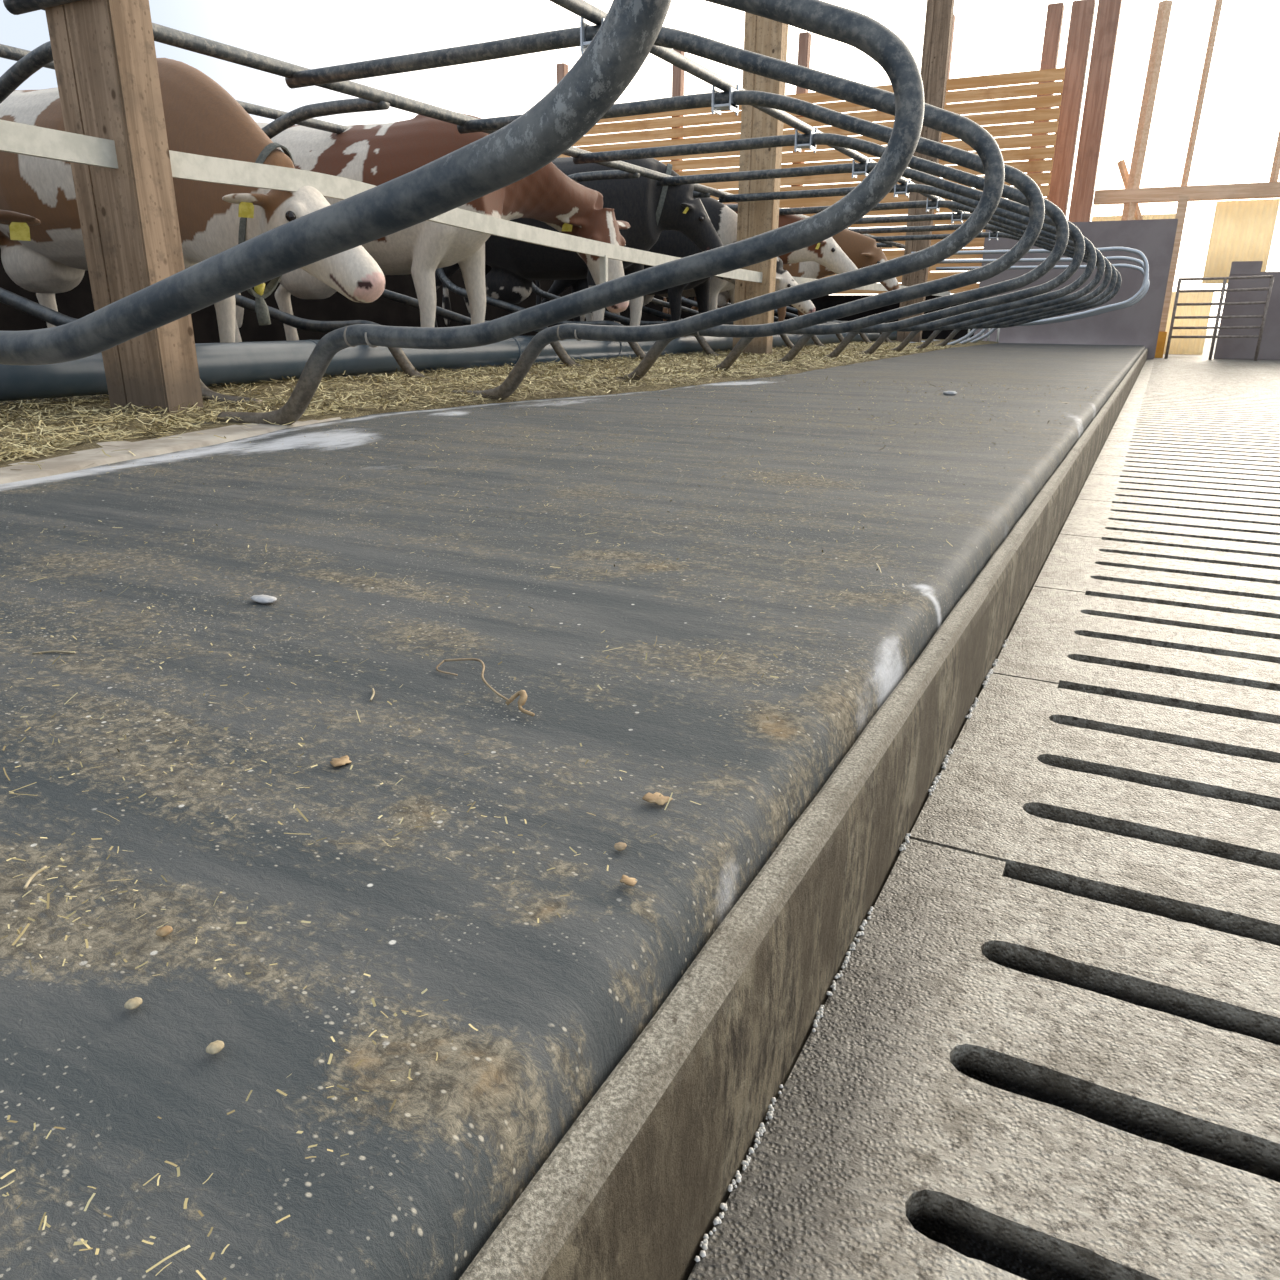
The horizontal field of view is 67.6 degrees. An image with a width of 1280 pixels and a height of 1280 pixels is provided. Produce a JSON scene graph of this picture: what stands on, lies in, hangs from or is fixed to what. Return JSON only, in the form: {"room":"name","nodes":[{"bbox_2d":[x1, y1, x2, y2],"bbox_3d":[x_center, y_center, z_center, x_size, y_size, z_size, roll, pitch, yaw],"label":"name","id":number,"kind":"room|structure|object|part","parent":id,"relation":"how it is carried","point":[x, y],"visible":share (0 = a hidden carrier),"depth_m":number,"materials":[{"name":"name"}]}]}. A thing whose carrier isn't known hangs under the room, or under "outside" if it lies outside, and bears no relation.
{"room":"cow barn","nodes":[
{"label":"cow barn","id":0,"kind":"room"},
{"bbox_2d":[0,248,694,342],"bbox_3d":[-3.700,-3.960,9.990,0.100,2.200,21.600,10,21,26],"label":"wall","id":1,"kind":"structure","parent":0,"point":[77,303],"depth_m":10.34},
{"bbox_2d":[0,351,723,405],"bbox_3d":[-3.938,-3.306,11.172,10.250,0.200,23.000,10,21,26],"label":"trim","id":2,"kind":"structure","parent":1,"relation":"attached to","point":[71,398],"depth_m":6.04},
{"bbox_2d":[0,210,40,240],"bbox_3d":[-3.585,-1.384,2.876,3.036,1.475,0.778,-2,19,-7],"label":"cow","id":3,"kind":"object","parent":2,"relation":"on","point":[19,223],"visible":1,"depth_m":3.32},
{"bbox_2d":[0,58,384,342],"bbox_3d":[-2.425,-1.980,4.662,3.169,1.480,0.734,11,21,29],"label":"cow","id":4,"kind":"object","parent":2,"relation":"on","point":[202,118],"visible":0.43,"depth_m":4.19},
{"bbox_2d":[235,112,630,372],"bbox_3d":[-1.437,-2.553,6.250,2.842,1.564,1.201,-1,19,-5],"label":"cow","id":5,"kind":"object","parent":2,"relation":"on","point":[373,154],"visible":0.45,"depth_m":5.86},
{"bbox_2d":[556,63,567,83],"bbox_3d":[-1.590,-9.064,20.148,0.180,5.400,0.180,10,21,26],"label":"wall post","id":6,"kind":"object","parent":2,"relation":"on","point":[562,68],"visible":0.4,"depth_m":19.26,"materials":[{"name":"brown wood"}]},
{"bbox_2d":[434,157,723,360],"bbox_3d":[-0.676,-3.251,8.129,2.785,1.696,0.853,9,20,23],"label":"cow","id":7,"kind":"object","parent":2,"relation":"on","point":[650,209],"visible":0.36,"depth_m":7.74},
{"bbox_2d":[536,197,814,355],"bbox_3d":[0.227,-3.513,9.270,3.007,1.478,0.732,11,21,28],"label":"cow","id":8,"kind":"object","parent":2,"relation":"on","point":[674,243],"visible":0.24,"depth_m":8.86},
{"bbox_2d":[671,49,684,171],"bbox_3d":[0.715,-8.661,19.014,0.180,5.400,0.180,10,21,26],"label":"wall post","id":9,"kind":"object","parent":2,"relation":"on","point":[677,73],"visible":0.05,"depth_m":18.27,"materials":[{"name":"brown wood"}]},
{"bbox_2d":[580,203,857,351],"bbox_3d":[0.702,-3.742,9.957,3.179,1.478,0.732,11,21,28],"label":"cow","id":10,"kind":"object","parent":2,"relation":"on","point":[827,253],"visible":0.13,"depth_m":9.39},
{"bbox_2d":[663,229,898,320],"bbox_3d":[1.666,-4.349,11.783,3.101,1.474,0.730,10,21,26],"label":"cow","id":11,"kind":"object","parent":2,"relation":"on","point":[862,250],"visible":0.11,"depth_m":11.14},
{"bbox_2d":[791,32,811,207],"bbox_3d":[2.931,-8.274,17.924,0.180,5.400,0.180,10,21,26],"label":"wall post","id":12,"kind":"object","parent":2,"relation":"on","point":[804,45],"visible":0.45,"depth_m":17.10,"materials":[{"name":"brown wood"}]},
{"bbox_2d":[928,14,955,271],"bbox_3d":[5.147,-7.887,16.834,0.180,5.400,0.180,10,21,26],"label":"wall post","id":13,"kind":"object","parent":2,"relation":"on","point":[954,16],"visible":0.16,"depth_m":16.08,"materials":[{"name":"brown wood"}]},
{"bbox_2d":[0,343,1145,1279],"bbox_3d":[2.632,-2.279,8.168,2.736,0.162,18.151,10,21,26],"label":"rubber mat","id":14,"kind":"object","parent":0,"point":[555,1004],"visible":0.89,"depth_m":0.83,"materials":[{"name":"grey rubber"}]},
{"bbox_2d":[23,866,46,889],"bbox_3d":[-0.404,0.158,0.637,0.004,0.003,0.026,0,19,-3],"label":"stalk","id":15,"kind":"object","parent":14,"relation":"on","point":[32,876],"visible":1,"depth_m":0.64,"materials":[{"name":"beige plant"}]},
{"bbox_2d":[32,651,75,653],"bbox_3d":[-0.649,0.014,1.058,0.045,0.003,0.005,-1,19,-4],"label":"stalk","id":16,"kind":"object","parent":14,"relation":"on","point":[42,651],"visible":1,"depth_m":1.06,"materials":[{"name":"beige plant"}]},
{"bbox_2d":[124,997,142,1009],"bbox_3d":[-0.277,0.199,0.523,0.008,0.004,0.009,10,21,26],"label":"feed pellet","id":17,"kind":"object","parent":14,"relation":"on","point":[133,1003],"visible":1,"depth_m":0.52,"materials":[{"name":"beige food"}]},
{"bbox_2d":[156,925,172,936],"bbox_3d":[-0.291,0.178,0.585,0.009,0.005,0.010,10,21,26],"label":"feed pellet","id":18,"kind":"object","parent":14,"relation":"on","point":[164,931],"visible":1,"depth_m":0.58,"materials":[{"name":"brown plant"}]},
{"bbox_2d":[206,1040,223,1053],"bbox_3d":[-0.219,0.210,0.492,0.008,0.004,0.009,10,21,26],"label":"feed pellet","id":19,"kind":"object","parent":14,"relation":"on","point":[215,1047],"visible":1,"depth_m":0.49,"materials":[{"name":"beige food"}]},
{"bbox_2d":[251,595,276,603],"bbox_3d":[-0.497,-0.054,1.263,0.042,0.010,0.023,10,21,26],"label":"pebble","id":20,"kind":"object","parent":14,"relation":"on","point":[264,599],"visible":1,"depth_m":1.25,"materials":[{"name":"white stone"}]},
{"bbox_2d":[0,0,671,364],"bbox_3d":[-1.329,-0.959,1.745,3.106,1.449,0.100,10,21,26],"label":"divider","id":21,"kind":"object","parent":14,"relation":"on","point":[630,29],"visible":1,"depth_m":1.29,"materials":[{"name":"grey metal"}]},
{"bbox_2d":[330,755,350,766],"bbox_3d":[-0.253,0.102,0.806,0.019,0.004,0.018,-14,24,-37],"label":"dry leaf","id":22,"kind":"object","parent":14,"relation":"on","point":[343,760],"visible":1,"depth_m":0.81,"materials":[{"name":"brown plant"}]},
{"bbox_2d":[370,688,374,700],"bbox_3d":[-0.266,0.054,0.950,0.004,0.003,0.030,-3,19,-10],"label":"stalk","id":23,"kind":"object","parent":14,"relation":"on","point":[373,691],"visible":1,"depth_m":0.94,"materials":[{"name":"beige plant"}]},
{"bbox_2d":[3,0,923,424],"bbox_3d":[-0.761,-1.303,2.776,3.106,1.449,0.100,10,21,26],"label":"divider","id":24,"kind":"object","parent":14,"relation":"on","point":[860,31],"visible":0.94,"depth_m":2.32,"materials":[{"name":"grey metal"}]},
{"bbox_2d":[436,658,534,716],"bbox_3d":[-0.149,0.040,0.971,0.040,0.016,0.182,-16,24,-39],"label":"dry twig","id":25,"kind":"object","parent":14,"relation":"on","point":[523,695],"visible":1,"depth_m":0.93,"materials":[{"name":"plant"}]},
{"bbox_3d":[-0.207,0.031,1.014,0.015,0.005,0.043,-10,21,-28],"label":"stem","id":26,"kind":"part","parent":25,"relation":"part of","materials":[{"name":"beige plant"}]},
{"bbox_3d":[-0.159,0.036,0.984,0.027,0.009,0.146,-13,23,-34],"label":"stem","id":27,"kind":"part","parent":25,"relation":"part of","materials":[{"name":"beige plant"}]},
{"bbox_2d":[0,339,998,483],"bbox_3d":[1.089,-2.425,8.291,2.165,0.076,19.113,10,21,26],"label":"bed","id":28,"kind":"object","parent":14,"relation":"on","point":[78,457],"visible":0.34,"depth_m":3.63,"materials":[{"name":"beige plant"}]},
{"bbox_2d":[45,0,203,413],"bbox_3d":[-1.817,-3.217,2.841,0.335,5.200,0.160,10,21,26],"label":"timber post","id":29,"kind":"object","parent":28,"relation":"on","point":[104,53],"visible":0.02,"depth_m":3.31,"materials":[{"name":"brown wood"}]},
{"bbox_2d":[0,41,262,404],"bbox_3d":[-2.569,-1.768,4.153,2.326,1.420,0.062,10,21,26],"label":"divider","id":30,"kind":"object","parent":28,"relation":"on","point":[40,56],"visible":0.28,"depth_m":3.97,"materials":[{"name":"grey metal"}]},
{"bbox_2d":[235,98,447,379],"bbox_3d":[-1.944,-2.146,5.289,2.326,1.420,0.062,10,21,26],"label":"divider","id":31,"kind":"object","parent":28,"relation":"on","point":[303,113],"visible":0.36,"depth_m":5.09,"materials":[{"name":"grey metal"}]},
{"bbox_2d":[0,331,896,400],"bbox_3d":[0.197,-2.582,8.335,0.198,0.202,18.051,10,21,26],"label":"pipe","id":32,"kind":"object","parent":28,"relation":"on","point":[229,362],"visible":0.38,"depth_m":4.74,"materials":[{"name":"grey plastic"}]},
{"bbox_2d":[0,341,951,471],"bbox_3d":[0.470,-2.286,7.767,2.260,0.102,13.079,10,21,25],"label":"straw","id":33,"kind":"object","parent":28,"relation":"on","point":[30,448],"visible":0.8,"depth_m":4.33,"materials":[{"name":"beige plant"}]},
{"bbox_2d":[380,289,585,366],"bbox_3d":[-1.204,-2.595,6.634,2.326,1.420,0.062,10,21,26],"label":"divider","id":34,"kind":"object","parent":28,"relation":"on","point":[559,350],"visible":0.16,"depth_m":6.78,"materials":[{"name":"grey metal"}]},
{"bbox_2d":[436,170,658,361],"bbox_3d":[-0.695,-2.903,7.559,2.326,1.420,0.062,10,21,26],"label":"divider","id":35,"kind":"object","parent":28,"relation":"on","point":[607,174],"visible":0.28,"depth_m":7.42,"materials":[{"name":"grey metal"}]},
{"bbox_2d":[532,191,724,355],"bbox_3d":[-0.093,-3.267,8.653,2.326,1.420,0.062,10,21,26],"label":"divider","id":36,"kind":"object","parent":28,"relation":"on","point":[535,289],"visible":0.2,"depth_m":8.74,"materials":[{"name":"grey metal"}]},
{"bbox_2d":[627,204,737,324],"bbox_3d":[0.444,-3.592,9.628,2.326,1.420,0.062,10,21,26],"label":"divider","id":37,"kind":"object","parent":28,"relation":"on","point":[734,207],"visible":0.03,"depth_m":9.80,"materials":[{"name":"grey metal"}]},
{"bbox_2d":[650,298,793,349],"bbox_3d":[0.925,-3.884,10.503,2.326,1.420,0.062,10,21,26],"label":"divider","id":38,"kind":"object","parent":28,"relation":"on","point":[784,337],"visible":0.09,"depth_m":10.74,"materials":[{"name":"grey metal"}]},
{"bbox_2d":[681,297,824,346],"bbox_3d":[1.388,-4.164,11.344,2.326,1.420,0.062,10,21,26],"label":"divider","id":39,"kind":"object","parent":28,"relation":"on","point":[814,338],"visible":0.13,"depth_m":11.71,"materials":[{"name":"grey metal"}]},
{"bbox_2d":[733,12,787,355],"bbox_3d":[1.057,-4.958,8.063,0.335,5.200,0.160,10,21,26],"label":"timber post","id":40,"kind":"object","parent":28,"relation":"on","point":[762,35],"visible":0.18,"depth_m":8.29,"materials":[{"name":"brown wood"}]},
{"bbox_2d":[724,303,849,344],"bbox_3d":[1.874,-4.458,12.227,2.326,1.420,0.062,10,21,26],"label":"divider","id":41,"kind":"object","parent":28,"relation":"on","point":[840,337],"visible":0.05,"depth_m":12.08,"materials":[{"name":"grey metal"}]},
{"bbox_2d":[774,309,884,344],"bbox_3d":[2.383,-4.767,13.152,2.326,1.420,0.062,10,21,26],"label":"divider","id":42,"kind":"object","parent":28,"relation":"on","point":[790,315],"visible":0.09,"depth_m":13.09,"materials":[{"name":"grey metal"}]},
{"bbox_2d":[786,243,898,342],"bbox_3d":[2.892,-5.075,14.077,2.326,1.420,0.062,10,21,26],"label":"divider","id":43,"kind":"object","parent":28,"relation":"on","point":[788,308],"visible":0.06,"depth_m":13.89,"materials":[{"name":"grey metal"}]},
{"bbox_2d":[896,0,954,341],"bbox_3d":[4.028,-6.757,13.463,0.335,5.200,0.160,10,21,26],"label":"timber post","id":44,"kind":"object","parent":28,"relation":"on","point":[939,13],"visible":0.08,"depth_m":13.10,"materials":[{"name":"brown wood"}]},
{"bbox_2d":[0,119,950,295],"bbox_3d":[1.341,-3.421,9.002,0.045,0.413,16.500,10,21,26],"label":"rail","id":45,"kind":"object","parent":44,"relation":"attached to","point":[17,138],"depth_m":3.85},
{"bbox_3d":[-0.234,-2.375,6.174,0.045,0.215,0.040,10,21,26],"label":"rail bracket","id":46,"kind":"part","parent":45,"relation":"part of","materials":[{"name":"silver metal"}]},
{"bbox_2d":[0,376,1099,1279],"bbox_3d":[0.251,-0.764,3.350,2.207,0.027,6.009,10,21,26],"label":"crumbs","id":47,"kind":"object","parent":14,"relation":"on","point":[43,1220],"visible":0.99,"depth_m":0.72,"materials":[{"name":"beige food"}]},
{"bbox_2d":[614,842,626,850],"bbox_3d":[-0.014,0.147,0.682,0.009,0.005,0.010,10,21,26],"label":"feed pellet","id":48,"kind":"object","parent":14,"relation":"on","point":[619,846],"visible":1,"depth_m":0.68,"materials":[{"name":"brown food"}]},
{"bbox_2d":[620,875,636,886],"bbox_3d":[-0.008,0.161,0.639,0.012,0.003,0.013,6,19,15],"label":"dry leaf","id":49,"kind":"object","parent":14,"relation":"on","point":[625,879],"visible":1,"depth_m":0.64,"materials":[{"name":"brown plant"}]},
{"bbox_2d":[285,17,1004,399],"bbox_3d":[-0.194,-1.647,3.808,3.106,1.449,0.100,10,21,26],"label":"divider","id":50,"kind":"object","parent":14,"relation":"on","point":[961,127],"visible":0.84,"depth_m":3.45,"materials":[{"name":"grey metal"}]},
{"bbox_2d":[642,792,672,804],"bbox_3d":[0.013,0.124,0.748,0.019,0.004,0.018,13,22,33],"label":"dry leaf","id":51,"kind":"object","parent":14,"relation":"on","point":[649,797],"visible":1,"depth_m":0.75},
{"bbox_2d":[457,85,1044,380],"bbox_3d":[0.373,-1.990,4.839,3.106,1.449,0.100,10,21,26],"label":"divider","id":52,"kind":"object","parent":14,"relation":"on","point":[718,101],"visible":0.78,"depth_m":4.49,"materials":[{"name":"grey metal"}]},
{"bbox_2d":[41,9,904,248],"bbox_3d":[0.964,-4.053,8.820,0.060,0.058,16.800,10,21,26],"label":"rail","id":53,"kind":"object","parent":52,"relation":"attached to","point":[162,34],"visible":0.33,"depth_m":4.51,"materials":[{"name":"grey metal"}]},
{"bbox_2d":[573,128,1068,370],"bbox_3d":[0.941,-2.334,5.870,3.106,1.449,0.100,10,21,26],"label":"divider","id":54,"kind":"object","parent":14,"relation":"on","point":[800,141],"visible":0.73,"depth_m":5.59,"materials":[{"name":"grey metal"}]},
{"bbox_2d":[656,158,1084,362],"bbox_3d":[1.508,-2.677,6.901,3.106,1.449,0.100,10,21,26],"label":"divider","id":55,"kind":"object","parent":14,"relation":"on","point":[855,168],"visible":0.7,"depth_m":6.64,"materials":[{"name":"grey metal"}]},
{"bbox_2d":[719,180,1096,358],"bbox_3d":[2.075,-3.021,7.932,3.106,1.449,0.100,10,21,26],"label":"divider","id":56,"kind":"object","parent":14,"relation":"on","point":[898,189],"visible":0.59,"depth_m":7.64,"materials":[{"name":"grey metal"}]},
{"bbox_2d":[779,197,1104,353],"bbox_3d":[2.643,-3.365,8.963,3.106,1.449,0.100,10,21,26],"label":"divider","id":57,"kind":"object","parent":14,"relation":"on","point":[929,204],"visible":0.58,"depth_m":8.68,"materials":[{"name":"grey metal"}]},
{"bbox_2d":[943,391,956,395],"bbox_3d":[1.571,-1.250,4.841,0.073,0.026,0.053,10,21,26],"label":"pebble","id":58,"kind":"object","parent":14,"relation":"on","point":[952,393],"visible":1,"depth_m":4.82,"materials":[{"name":"white stone"}]},
{"bbox_2d":[848,224,1116,348],"bbox_3d":[3.777,-4.052,11.025,3.106,1.449,0.100,10,21,26],"label":"divider","id":59,"kind":"object","parent":14,"relation":"on","point":[1113,281],"visible":0.5,"depth_m":10.87,"materials":[{"name":"grey metal"}]},
{"bbox_2d":[854,211,1111,350],"bbox_3d":[3.210,-3.708,9.994,3.106,1.449,0.100,10,21,26],"label":"divider","id":60,"kind":"object","parent":14,"relation":"on","point":[952,216],"visible":0.5,"depth_m":9.75,"materials":[{"name":"grey metal"}]},
{"bbox_2d":[870,230,1121,346],"bbox_3d":[4.345,-4.395,12.056,3.106,1.449,0.100,10,21,26],"label":"divider","id":61,"kind":"object","parent":14,"relation":"on","point":[991,235],"visible":0.5,"depth_m":11.84,"materials":[{"name":"grey metal"}]},
{"bbox_2d":[549,0,996,231],"bbox_3d":[1.754,-3.478,7.031,0.052,0.051,13.400,10,21,26],"label":"rail","id":62,"kind":"object","parent":61,"relation":"on","point":[581,8],"visible":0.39,"depth_m":4.33,"materials":[{"name":"grey metal"}]},
{"bbox_2d":[996,328,999,341],"bbox_3d":[6.045,-5.138,16.126,0.033,0.260,0.033,-15,24,-38],"label":"stake","id":63,"kind":"object","parent":14,"relation":"on","point":[998,331],"visible":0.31,"depth_m":16.11,"materials":[{"name":"grey metal"}]},
{"bbox_2d":[909,247,1148,344],"bbox_3d":[5.195,-4.653,13.070,3.052,1.301,0.052,10,21,26],"label":"divider","id":64,"kind":"object","parent":14,"relation":"on","point":[1126,249],"visible":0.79,"depth_m":12.74,"materials":[{"name":"silver metal"}]},
{"bbox_2d":[921,256,1148,343],"bbox_3d":[5.611,-4.874,13.837,3.051,1.236,0.052,10,21,26],"label":"divider","id":65,"kind":"object","parent":14,"relation":"on","point":[1135,260],"visible":0.52,"depth_m":13.62,"materials":[{"name":"silver metal"}]},
{"bbox_2d":[936,264,1149,342],"bbox_3d":[6.028,-5.101,14.602,3.053,1.181,0.052,10,21,26],"label":"divider","id":66,"kind":"object","parent":14,"relation":"on","point":[1138,268],"visible":0.44,"depth_m":14.38,"materials":[{"name":"grey metal"}]},
{"bbox_2d":[557,68,1065,293],"bbox_3d":[1.688,-8.457,18.371,11.550,3.400,0.028,10,21,26],"label":"wall","id":67,"kind":"structure","parent":0,"point":[1056,74],"depth_m":17.02,"materials":[{"name":"brown wood"}]},
{"bbox_2d":[723,295,976,339],"bbox_3d":[1.325,-6.438,19.324,10.700,1.000,0.060,10,21,26],"label":"wall","id":68,"kind":"structure","parent":0,"point":[828,301],"depth_m":17.81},
{"bbox_2d":[688,356,1279,1279],"bbox_3d":[7.010,-1.502,6.640,6.519,0.140,21.120,10,21,26],"label":"floor","id":69,"kind":"structure","parent":0,"point":[1047,1047],"depth_m":0.93,"materials":[{"name":"concrete"}]},
{"bbox_2d":[459,348,1147,1279],"bbox_3d":[4.055,-2.055,7.957,0.037,0.337,19.490,10,21,26],"label":"kerb","id":70,"kind":"object","parent":69,"relation":"on","point":[633,1190],"visible":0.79,"depth_m":0.67,"materials":[{"name":"grey concrete"}]},
{"bbox_2d":[694,639,1008,1261],"bbox_3d":[0.366,0.198,1.214,0.009,0.004,1.427,10,21,26],"label":"slurry froth","id":71,"kind":"object","parent":69,"relation":"on","point":[717,1220],"visible":1,"depth_m":0.82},
{"bbox_2d":[1154,195,1188,357],"bbox_3d":[8.707,-5.943,15.701,0.200,2.500,0.160,10,21,26],"label":"gate post","id":72,"kind":"object","parent":69,"relation":"on","point":[1183,199],"visible":0.68,"depth_m":15.62,"materials":[{"name":"metal"}]},
{"bbox_2d":[1164,275,1273,360],"bbox_3d":[9.208,-5.128,15.222,1.308,1.270,0.048,10,21,26],"label":"gate","id":73,"kind":"object","parent":69,"relation":"on","point":[1224,279],"visible":1,"depth_m":15.15,"materials":[{"name":"metal"}]},
{"bbox_2d":[1027,2,1064,184],"bbox_3d":[6.973,-8.015,16.946,0.240,5.600,0.250,10,21,26],"label":"upright","id":74,"kind":"object","parent":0,"point":[1055,11],"visible":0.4,"depth_m":16.12,"materials":[{"name":"brown wood"}]},
{"bbox_2d":[1047,0,1095,216],"bbox_3d":[7.355,-7.948,16.758,0.340,5.600,0.250,10,21,26],"label":"upright","id":75,"kind":"object","parent":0,"point":[1082,11],"visible":0.5,"depth_m":16.22,"materials":[{"name":"brown wood"}]},
{"bbox_2d":[974,219,1177,358],"bbox_3d":[7.051,-5.735,15.701,2.830,2.080,0.150,10,21,26],"label":"wall","id":76,"kind":"structure","parent":0,"point":[1139,323],"depth_m":15.33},
{"bbox_2d":[1068,0,1121,221],"bbox_3d":[7.709,-7.886,16.584,0.340,5.600,0.250,10,21,26],"label":"upright","id":77,"kind":"object","parent":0,"point":[1108,11],"visible":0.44,"depth_m":16.11,"materials":[{"name":"brown wood"}]},
{"bbox_2d":[1093,182,1279,204],"bbox_3d":[11.467,-7.122,14.979,7.940,0.220,0.200,10,21,26],"label":"cross beam","id":78,"kind":"structure","parent":77,"relation":"attached to","point":[1265,189],"depth_m":15.99,"materials":[{"name":"brown wood"}]},
{"bbox_2d":[1117,160,1141,219],"bbox_3d":[8.511,-7.772,16.579,0.569,1.050,0.120,10,21,26],"label":"brace","id":79,"kind":"object","parent":78,"relation":"attached to","point":[1121,164],"visible":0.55,"depth_m":16.53,"materials":[{"name":"brown wood"}]},
{"bbox_2d":[1092,214,1175,220],"bbox_3d":[8.598,-7.009,16.777,1.320,0.830,0.027,10,21,26],"label":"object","id":80,"kind":"object","parent":79,"relation":"attached to","point":[1153,216],"visible":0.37,"depth_m":16.59,"materials":[{"name":"beige wood"}]},
{"bbox_2d":[1121,0,1172,219],"bbox_3d":[8.499,-8.807,16.050,0.184,3.304,0.184,-5,20,-17],"label":"upright","id":81,"kind":"object","parent":78,"relation":"on","point":[1164,7],"visible":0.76,"depth_m":15.94,"materials":[{"name":"brown wood"}]},
{"bbox_2d":[1181,0,1222,185],"bbox_3d":[9.188,-8.924,15.632,0.106,2.802,0.106,-5,20,-17],"label":"upright","id":82,"kind":"object","parent":78,"relation":"on","point":[1218,5],"visible":1,"depth_m":15.60,"materials":[{"name":"brown wood"}]},
{"bbox_2d":[1202,199,1279,283],"bbox_3d":[10.092,-6.687,16.063,0.910,1.300,0.030,10,21,26],"label":"sheet","id":83,"kind":"object","parent":78,"relation":"hanging from","point":[1242,230],"visible":0.8,"depth_m":16.02,"materials":[{"name":"beige wood"}]},
{"bbox_2d":[1269,129,1279,181],"bbox_3d":[10.300,-8.730,15.085,0.085,2.800,0.085,-5,20,-17],"label":"upright","id":84,"kind":"object","parent":78,"relation":"on","point":[1275,170],"visible":1,"depth_m":15.42,"materials":[{"name":"brown wood"}]},
{"bbox_2d":[1163,330,1218,356],"bbox_3d":[25.492,-14.878,46.532,80.000,0.001,69.800,10,21,26],"label":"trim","id":85,"kind":"structure","parent":0,"point":[1207,344],"depth_m":21.90,"materials":[{"name":"white"}]},
{"bbox_2d":[1163,292,1213,354],"bbox_3d":[10.432,-6.062,18.283,0.770,1.140,0.030,10,21,26],"label":"sheet","id":86,"kind":"object","parent":85,"relation":"on","point":[1188,346],"visible":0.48,"depth_m":18.26,"materials":[{"name":"beige wood"}]},
{"bbox_2d":[1213,261,1279,359],"bbox_3d":[12.054,-4.940,14.378,5.700,1.500,0.130,10,21,26],"label":"wall","id":87,"kind":"structure","parent":0,"point":[1226,348],"depth_m":15.41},
{"bbox_3d":[-3.068,-1.465,3.245,2.326,1.420,0.062,10,21,26],"label":"divider","id":88,"kind":"object","parent":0,"visible":0},
{"bbox_2d":[0,44,348,133],"bbox_3d":[0.095,-4.238,9.236,0.052,0.051,16.800,10,21,26],"label":"rail","id":89,"kind":"object","parent":88,"relation":"attached to","point":[7,52],"visible":0.06,"depth_m":5.25,"materials":[{"name":"grey metal"}]}
]}

